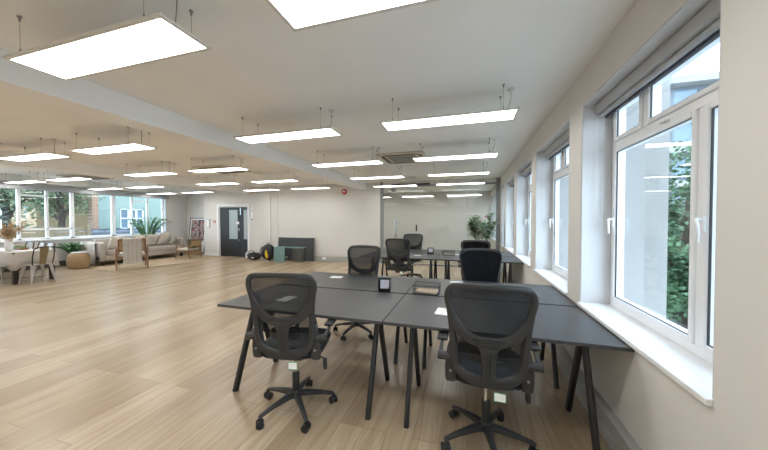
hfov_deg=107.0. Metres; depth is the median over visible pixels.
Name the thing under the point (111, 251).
seat cushion
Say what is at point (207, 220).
notice
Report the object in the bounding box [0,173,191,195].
trim
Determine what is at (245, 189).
diffuser
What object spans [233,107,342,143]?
ceiling light panel
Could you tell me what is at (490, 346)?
office chair
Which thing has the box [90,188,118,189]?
diffuser
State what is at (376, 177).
diffuser
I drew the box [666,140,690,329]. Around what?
broadleaf tree
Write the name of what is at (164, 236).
cushion
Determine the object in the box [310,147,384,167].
ceiling light panel
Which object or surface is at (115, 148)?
diffuser
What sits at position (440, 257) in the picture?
desk
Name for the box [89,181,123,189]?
ceiling light panel
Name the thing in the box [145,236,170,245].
cushion
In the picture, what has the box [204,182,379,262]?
wall
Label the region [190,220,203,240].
picture
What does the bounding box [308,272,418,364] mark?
desk
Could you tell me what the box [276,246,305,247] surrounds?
shelf
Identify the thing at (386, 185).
diffuser
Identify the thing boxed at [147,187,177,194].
ceiling light panel
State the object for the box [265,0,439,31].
ceiling light panel
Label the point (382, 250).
desk
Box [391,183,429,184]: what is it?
trim
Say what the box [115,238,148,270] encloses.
lounge chair
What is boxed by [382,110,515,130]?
diffuser
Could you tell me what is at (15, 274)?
dining table
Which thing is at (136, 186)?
diffuser
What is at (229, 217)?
door
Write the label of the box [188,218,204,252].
framed poster
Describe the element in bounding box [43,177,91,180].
ceiling light panel
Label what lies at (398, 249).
office chair
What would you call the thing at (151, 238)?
cushion
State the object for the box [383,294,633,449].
desk
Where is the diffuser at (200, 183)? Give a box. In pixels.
[197,183,237,184]
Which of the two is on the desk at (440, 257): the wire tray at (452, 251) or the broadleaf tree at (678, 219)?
the wire tray at (452, 251)
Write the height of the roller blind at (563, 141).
1.074 m
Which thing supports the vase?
on the tablecloth
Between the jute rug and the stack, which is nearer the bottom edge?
the stack
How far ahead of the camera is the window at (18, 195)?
9.58 m
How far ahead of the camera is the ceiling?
2.63 m
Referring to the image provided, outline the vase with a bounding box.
[4,239,13,250]
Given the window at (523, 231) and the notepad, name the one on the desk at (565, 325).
the notepad
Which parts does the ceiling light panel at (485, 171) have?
panel frame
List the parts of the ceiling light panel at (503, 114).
panel frame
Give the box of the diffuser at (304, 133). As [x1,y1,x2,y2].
[237,129,338,142]
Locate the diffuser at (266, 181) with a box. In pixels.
[255,180,295,182]
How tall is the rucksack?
0.669 m
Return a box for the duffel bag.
[245,250,261,259]
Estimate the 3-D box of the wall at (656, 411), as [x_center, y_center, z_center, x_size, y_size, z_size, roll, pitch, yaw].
[2.499,0.023,4.476,0.350,2.790,17.200,0,1,16]
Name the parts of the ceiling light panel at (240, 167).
panel frame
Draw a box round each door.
[220,207,239,256]
[240,207,247,256]
[391,187,417,263]
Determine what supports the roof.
on the ground
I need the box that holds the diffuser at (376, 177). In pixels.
[351,176,403,179]
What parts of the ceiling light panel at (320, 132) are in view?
panel frame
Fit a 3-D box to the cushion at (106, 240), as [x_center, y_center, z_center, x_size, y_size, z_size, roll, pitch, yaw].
[-9.489,0.653,10.053,0.300,0.380,1.222,0,1,16]
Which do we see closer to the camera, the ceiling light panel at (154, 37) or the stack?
the ceiling light panel at (154, 37)
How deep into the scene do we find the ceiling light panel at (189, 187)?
10.83 m
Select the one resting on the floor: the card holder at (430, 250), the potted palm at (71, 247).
the potted palm at (71, 247)
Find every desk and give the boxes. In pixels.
[217,287,404,419]
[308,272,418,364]
[380,252,438,278]
[381,249,441,278]
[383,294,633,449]
[407,278,578,388]
[435,254,522,282]
[440,250,514,282]
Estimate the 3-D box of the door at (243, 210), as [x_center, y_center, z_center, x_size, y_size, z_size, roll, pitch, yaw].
[-5.618,0.286,11.418,0.395,1.990,0.060,0,1,16]
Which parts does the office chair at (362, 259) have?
leg, leg, leg, frame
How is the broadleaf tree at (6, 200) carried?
on the ground
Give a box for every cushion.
[92,237,133,248]
[107,236,120,248]
[107,248,117,255]
[118,251,145,256]
[134,235,144,237]
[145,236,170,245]
[146,234,157,244]
[148,244,180,251]
[157,232,169,243]
[170,235,177,243]
[177,247,198,250]
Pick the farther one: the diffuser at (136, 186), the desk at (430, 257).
the diffuser at (136, 186)
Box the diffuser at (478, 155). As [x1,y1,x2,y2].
[414,153,496,161]
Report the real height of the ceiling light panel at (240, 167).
0.249 m
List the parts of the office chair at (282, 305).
armrest, leg, leg, frame, seat, leg, leg, armrest, leg, height lever, arm post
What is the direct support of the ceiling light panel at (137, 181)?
hanging from the ceiling
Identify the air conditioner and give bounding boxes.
[55,174,114,179]
[192,165,250,173]
[376,151,428,163]
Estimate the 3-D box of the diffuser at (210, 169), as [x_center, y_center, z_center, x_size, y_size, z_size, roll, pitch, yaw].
[-3.493,-1.154,5.968,1.331,0.006,0.266,0,1,16]
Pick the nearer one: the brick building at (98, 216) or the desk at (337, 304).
the desk at (337, 304)
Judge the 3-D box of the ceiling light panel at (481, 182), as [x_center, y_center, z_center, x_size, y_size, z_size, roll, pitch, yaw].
[2.211,-1.316,8.250,1.375,0.249,0.310,0,1,16]
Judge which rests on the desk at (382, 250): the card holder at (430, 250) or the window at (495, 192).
the card holder at (430, 250)
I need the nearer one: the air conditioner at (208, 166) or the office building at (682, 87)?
the air conditioner at (208, 166)
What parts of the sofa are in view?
arm, arm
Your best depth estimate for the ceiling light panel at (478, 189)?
11.70 m
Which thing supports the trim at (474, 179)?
attached to the wall at (337, 221)
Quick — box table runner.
[0,248,36,251]
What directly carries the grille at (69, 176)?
attached to the air conditioner at (61, 175)
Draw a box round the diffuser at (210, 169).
[192,168,246,172]
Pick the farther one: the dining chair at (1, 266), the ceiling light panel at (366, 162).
the dining chair at (1, 266)
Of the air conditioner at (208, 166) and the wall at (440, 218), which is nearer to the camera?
the air conditioner at (208, 166)
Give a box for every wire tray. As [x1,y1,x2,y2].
[412,281,440,295]
[442,250,454,254]
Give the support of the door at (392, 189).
in the wall at (440, 218)
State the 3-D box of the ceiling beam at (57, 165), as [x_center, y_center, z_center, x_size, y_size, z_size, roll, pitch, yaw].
[-7.307,-1.264,5.114,0.310,0.240,12.900,0,1,16]
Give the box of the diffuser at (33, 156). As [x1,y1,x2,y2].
[0,153,65,160]
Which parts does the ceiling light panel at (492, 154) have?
panel frame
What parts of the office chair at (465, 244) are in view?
frame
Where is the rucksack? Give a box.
[259,242,273,259]
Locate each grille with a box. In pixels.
[69,176,103,178]
[388,155,415,162]
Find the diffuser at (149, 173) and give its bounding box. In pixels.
[128,172,173,176]
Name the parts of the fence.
post, post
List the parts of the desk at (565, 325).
leg, leg, leg, leg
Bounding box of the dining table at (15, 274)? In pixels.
[12,250,55,284]
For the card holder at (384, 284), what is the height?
0.132 m
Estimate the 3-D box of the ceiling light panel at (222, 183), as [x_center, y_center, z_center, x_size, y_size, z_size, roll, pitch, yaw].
[-4.846,-1.316,8.265,1.375,0.249,0.310,0,1,16]
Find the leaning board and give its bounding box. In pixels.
[278,237,314,260]
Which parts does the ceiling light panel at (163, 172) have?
panel frame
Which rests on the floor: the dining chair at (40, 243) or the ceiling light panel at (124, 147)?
the dining chair at (40, 243)
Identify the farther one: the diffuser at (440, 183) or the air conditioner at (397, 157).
the diffuser at (440, 183)
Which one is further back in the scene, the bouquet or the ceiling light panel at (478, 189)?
the ceiling light panel at (478, 189)
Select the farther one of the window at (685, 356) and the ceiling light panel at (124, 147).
the ceiling light panel at (124, 147)
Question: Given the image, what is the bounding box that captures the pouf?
[66,252,90,268]
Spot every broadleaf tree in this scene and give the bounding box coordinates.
[0,188,53,238]
[14,189,104,226]
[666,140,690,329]
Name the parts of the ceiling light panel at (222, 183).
panel frame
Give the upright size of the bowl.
0.099 m
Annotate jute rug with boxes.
[87,254,223,271]
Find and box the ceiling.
[0,0,637,193]
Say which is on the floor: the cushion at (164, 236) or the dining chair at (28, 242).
the dining chair at (28, 242)
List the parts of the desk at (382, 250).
leg, leg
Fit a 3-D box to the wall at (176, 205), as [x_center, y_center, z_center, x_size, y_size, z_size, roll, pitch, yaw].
[-11.346,-0.022,6.907,0.280,2.790,14.000,0,1,16]
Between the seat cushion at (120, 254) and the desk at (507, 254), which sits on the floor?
the desk at (507, 254)
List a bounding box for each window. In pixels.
[0,189,165,242]
[491,194,493,238]
[494,192,495,240]
[500,184,503,246]
[504,174,513,253]
[515,157,530,266]
[533,119,569,295]
[577,0,721,406]
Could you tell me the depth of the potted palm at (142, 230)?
11.41 m
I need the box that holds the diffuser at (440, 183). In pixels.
[437,183,483,184]
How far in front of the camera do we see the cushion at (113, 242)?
9.58 m
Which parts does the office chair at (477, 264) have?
frame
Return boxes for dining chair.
[0,265,11,283]
[3,241,34,274]
[18,246,56,284]
[23,242,55,274]
[25,242,45,272]
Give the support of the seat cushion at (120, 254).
on the lounge chair at (120, 243)
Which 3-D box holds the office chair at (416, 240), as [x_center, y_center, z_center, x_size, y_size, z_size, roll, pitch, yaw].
[0.714,0.799,7.190,0.644,1.138,0.639,0,1,10]
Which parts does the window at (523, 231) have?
sill, sash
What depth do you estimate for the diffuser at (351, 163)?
5.25 m
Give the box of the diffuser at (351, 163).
[314,161,382,166]
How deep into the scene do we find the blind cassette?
9.48 m
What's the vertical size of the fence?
1.580 m
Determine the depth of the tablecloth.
6.65 m
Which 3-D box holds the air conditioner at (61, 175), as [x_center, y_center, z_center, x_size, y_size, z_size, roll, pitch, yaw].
[-8.832,-1.421,8.432,0.920,0.045,0.920,0,1,16]
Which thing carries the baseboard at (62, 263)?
attached to the wall at (176, 205)
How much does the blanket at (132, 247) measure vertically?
0.784 m
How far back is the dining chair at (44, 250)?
6.69 m
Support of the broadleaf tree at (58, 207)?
on the ground
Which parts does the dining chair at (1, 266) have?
leg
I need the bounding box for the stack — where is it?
[415,288,437,294]
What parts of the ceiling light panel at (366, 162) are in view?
panel frame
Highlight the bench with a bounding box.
[274,246,305,261]
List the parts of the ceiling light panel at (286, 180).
panel frame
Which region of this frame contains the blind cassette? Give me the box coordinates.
[0,183,168,198]
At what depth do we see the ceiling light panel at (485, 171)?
6.46 m
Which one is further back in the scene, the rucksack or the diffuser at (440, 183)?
the rucksack
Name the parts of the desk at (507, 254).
leg, leg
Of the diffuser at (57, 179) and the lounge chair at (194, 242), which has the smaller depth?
the diffuser at (57, 179)
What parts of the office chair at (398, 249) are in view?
frame, seat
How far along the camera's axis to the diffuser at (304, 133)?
3.51 m
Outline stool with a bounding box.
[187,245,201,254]
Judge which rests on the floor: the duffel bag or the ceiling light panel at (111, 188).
the duffel bag
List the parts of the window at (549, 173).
sill, sash, frame, sash, sash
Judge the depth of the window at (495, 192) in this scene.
10.85 m
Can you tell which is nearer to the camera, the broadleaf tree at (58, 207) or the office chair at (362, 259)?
the office chair at (362, 259)
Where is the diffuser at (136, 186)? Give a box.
[127,186,158,187]
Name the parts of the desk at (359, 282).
leg, leg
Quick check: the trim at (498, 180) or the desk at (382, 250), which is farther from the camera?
the trim at (498, 180)
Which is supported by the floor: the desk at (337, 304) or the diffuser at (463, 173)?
the desk at (337, 304)
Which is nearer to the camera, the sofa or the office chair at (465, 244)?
the office chair at (465, 244)
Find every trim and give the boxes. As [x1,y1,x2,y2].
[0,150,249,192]
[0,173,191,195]
[217,204,249,255]
[383,178,500,234]
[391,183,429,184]
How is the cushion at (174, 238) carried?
on the sofa
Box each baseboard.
[2,260,98,272]
[204,253,216,255]
[314,256,347,261]
[501,264,641,449]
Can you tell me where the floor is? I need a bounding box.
[0,252,609,449]
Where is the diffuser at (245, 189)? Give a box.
[243,189,275,190]
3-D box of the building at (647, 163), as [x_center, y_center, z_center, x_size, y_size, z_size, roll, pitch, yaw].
[2.946,1.108,5.036,0.300,8.600,12.580,0,1,16]
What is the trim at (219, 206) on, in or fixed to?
attached to the wall at (337, 221)
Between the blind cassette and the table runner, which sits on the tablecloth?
the table runner
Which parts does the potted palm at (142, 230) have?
stem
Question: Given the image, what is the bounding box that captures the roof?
[55,228,160,236]
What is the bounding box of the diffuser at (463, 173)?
[429,172,488,175]
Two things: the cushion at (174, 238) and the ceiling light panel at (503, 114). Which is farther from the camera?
the cushion at (174, 238)
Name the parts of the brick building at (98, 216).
pane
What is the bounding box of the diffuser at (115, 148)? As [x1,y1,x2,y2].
[72,144,153,153]
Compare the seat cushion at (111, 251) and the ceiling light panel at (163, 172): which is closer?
the ceiling light panel at (163, 172)
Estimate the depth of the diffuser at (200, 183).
8.21 m
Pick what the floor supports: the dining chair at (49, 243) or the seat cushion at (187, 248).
the dining chair at (49, 243)
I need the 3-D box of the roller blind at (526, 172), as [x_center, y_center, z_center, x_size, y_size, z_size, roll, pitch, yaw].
[2.650,-0.539,5.125,0.095,1.074,1.390,0,1,16]
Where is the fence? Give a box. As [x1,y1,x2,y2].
[0,225,90,238]
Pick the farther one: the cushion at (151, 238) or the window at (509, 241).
the cushion at (151, 238)
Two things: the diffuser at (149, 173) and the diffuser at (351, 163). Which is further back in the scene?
the diffuser at (149, 173)
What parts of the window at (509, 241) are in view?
sill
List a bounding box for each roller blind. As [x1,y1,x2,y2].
[521,164,530,223]
[543,130,568,222]
[595,0,720,229]
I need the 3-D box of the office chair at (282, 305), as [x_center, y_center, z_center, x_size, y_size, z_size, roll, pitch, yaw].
[-0.702,0.889,2.259,0.638,1.138,0.644,0,1,4]
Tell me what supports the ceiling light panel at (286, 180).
hanging from the ceiling
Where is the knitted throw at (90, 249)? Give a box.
[79,242,103,263]
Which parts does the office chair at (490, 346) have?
arm post, armrest, leg, leg, seat, leg, frame, leg, leg, armrest, height lever, arm post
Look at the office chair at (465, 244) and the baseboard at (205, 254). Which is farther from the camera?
the baseboard at (205, 254)
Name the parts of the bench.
teal panel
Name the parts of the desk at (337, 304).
leg, leg, leg, leg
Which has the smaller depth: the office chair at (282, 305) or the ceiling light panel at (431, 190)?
the office chair at (282, 305)
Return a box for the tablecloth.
[0,248,59,270]
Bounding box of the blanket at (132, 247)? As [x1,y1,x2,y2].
[122,238,141,264]
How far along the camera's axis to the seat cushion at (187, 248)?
10.82 m
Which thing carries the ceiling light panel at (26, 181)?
hanging from the ceiling
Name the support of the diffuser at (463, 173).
attached to the ceiling light panel at (485, 171)
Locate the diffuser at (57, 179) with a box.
[51,178,87,180]
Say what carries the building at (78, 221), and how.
on the ground
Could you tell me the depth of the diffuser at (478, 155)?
4.75 m
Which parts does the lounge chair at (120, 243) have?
leg, leg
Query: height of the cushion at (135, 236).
0.395 m
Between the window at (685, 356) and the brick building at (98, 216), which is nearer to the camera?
the window at (685, 356)
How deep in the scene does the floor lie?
2.62 m
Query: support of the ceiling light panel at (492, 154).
hanging from the ceiling
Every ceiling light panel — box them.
[0,138,71,161]
[2,172,46,183]
[3,0,211,80]
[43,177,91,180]
[69,127,157,154]
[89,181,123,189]
[122,161,178,176]
[125,181,163,188]
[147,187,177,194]
[180,187,212,192]
[186,156,249,172]
[196,174,240,184]
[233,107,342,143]
[242,182,278,190]
[249,172,298,182]
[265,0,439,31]
[290,184,328,189]
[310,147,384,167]
[350,166,404,179]
[373,177,417,187]
[379,84,519,130]
[401,190,433,196]
[412,138,498,161]
[427,161,489,176]
[436,174,484,184]
[447,189,481,195]
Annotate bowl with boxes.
[13,246,28,249]
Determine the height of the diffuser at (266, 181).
0.006 m
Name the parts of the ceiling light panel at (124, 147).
panel frame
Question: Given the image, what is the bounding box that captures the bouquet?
[0,220,29,241]
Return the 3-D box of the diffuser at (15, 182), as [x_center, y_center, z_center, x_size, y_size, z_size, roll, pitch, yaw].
[-9.965,-1.189,7.885,1.331,0.006,0.266,0,1,16]
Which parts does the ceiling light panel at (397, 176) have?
panel frame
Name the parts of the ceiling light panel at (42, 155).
panel frame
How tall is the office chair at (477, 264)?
1.138 m
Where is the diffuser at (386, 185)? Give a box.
[373,185,415,186]
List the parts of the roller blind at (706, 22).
pull chain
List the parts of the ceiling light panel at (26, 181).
panel frame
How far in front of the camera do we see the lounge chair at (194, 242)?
10.84 m
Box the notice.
[206,219,209,227]
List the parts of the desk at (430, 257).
leg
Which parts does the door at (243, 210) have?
frosted pane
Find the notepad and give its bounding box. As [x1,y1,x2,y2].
[434,307,446,315]
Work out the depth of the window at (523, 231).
5.80 m
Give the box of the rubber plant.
[463,213,497,240]
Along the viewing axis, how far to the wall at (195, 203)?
13.24 m
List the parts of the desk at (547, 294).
leg, leg, leg, leg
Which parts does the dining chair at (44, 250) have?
leg, leg, seat, leg, leg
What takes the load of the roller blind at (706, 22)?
attached to the window at (685, 356)
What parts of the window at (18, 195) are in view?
sill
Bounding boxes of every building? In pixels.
[1,190,87,238]
[87,194,160,228]
[559,78,670,318]
[669,71,718,254]
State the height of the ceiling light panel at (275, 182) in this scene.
0.249 m
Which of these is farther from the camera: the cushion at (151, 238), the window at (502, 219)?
the cushion at (151, 238)
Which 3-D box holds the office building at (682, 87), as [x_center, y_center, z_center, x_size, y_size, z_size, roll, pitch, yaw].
[32.121,-3.553,27.397,38.600,17.100,13.100,0,1,16]
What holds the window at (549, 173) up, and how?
in the wall at (656, 411)
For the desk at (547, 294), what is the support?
on the floor
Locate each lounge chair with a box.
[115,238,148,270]
[175,239,201,258]
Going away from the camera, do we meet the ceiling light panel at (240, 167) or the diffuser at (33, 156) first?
the diffuser at (33, 156)
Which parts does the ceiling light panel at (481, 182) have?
panel frame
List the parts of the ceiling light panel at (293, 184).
panel frame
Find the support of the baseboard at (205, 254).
attached to the wall at (195, 203)
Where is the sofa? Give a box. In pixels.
[84,236,184,265]
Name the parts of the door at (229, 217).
frosted pane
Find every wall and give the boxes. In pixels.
[0,180,186,260]
[187,193,203,244]
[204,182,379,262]
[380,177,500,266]
[384,191,490,249]
[490,0,767,449]
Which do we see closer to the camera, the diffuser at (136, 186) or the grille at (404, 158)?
the grille at (404, 158)
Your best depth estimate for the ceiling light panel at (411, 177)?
8.70 m
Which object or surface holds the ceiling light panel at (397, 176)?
hanging from the ceiling
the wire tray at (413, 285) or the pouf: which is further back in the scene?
the pouf
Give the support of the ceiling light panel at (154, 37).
hanging from the ceiling
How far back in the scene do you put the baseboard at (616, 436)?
1.99 m
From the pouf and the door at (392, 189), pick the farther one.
the door at (392, 189)
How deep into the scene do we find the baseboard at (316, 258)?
10.22 m
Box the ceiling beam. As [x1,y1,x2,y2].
[0,49,366,189]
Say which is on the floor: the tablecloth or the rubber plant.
the rubber plant
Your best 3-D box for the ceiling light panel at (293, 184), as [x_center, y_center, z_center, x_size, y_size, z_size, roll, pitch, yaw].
[-2.459,-1.338,9.456,1.375,0.249,0.310,0,1,16]
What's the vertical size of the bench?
0.525 m
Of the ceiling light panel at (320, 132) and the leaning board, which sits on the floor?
the leaning board
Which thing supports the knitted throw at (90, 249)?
on the sofa
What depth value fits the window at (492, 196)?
12.44 m
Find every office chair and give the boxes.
[245,273,337,433]
[333,245,380,340]
[384,238,414,276]
[401,234,422,277]
[437,283,543,449]
[458,240,490,274]
[459,248,501,282]
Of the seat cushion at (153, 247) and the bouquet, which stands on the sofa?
the seat cushion at (153, 247)
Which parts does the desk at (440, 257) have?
leg, leg, leg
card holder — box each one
[378,277,390,291]
[428,248,433,253]
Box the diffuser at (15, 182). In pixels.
[6,181,40,183]
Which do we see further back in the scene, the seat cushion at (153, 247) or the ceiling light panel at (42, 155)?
the seat cushion at (153, 247)
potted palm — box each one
[52,242,85,253]
[126,217,170,256]
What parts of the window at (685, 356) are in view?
handle, sash, sill, sash, frame, sash, handle, sash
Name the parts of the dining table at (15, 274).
leg, leg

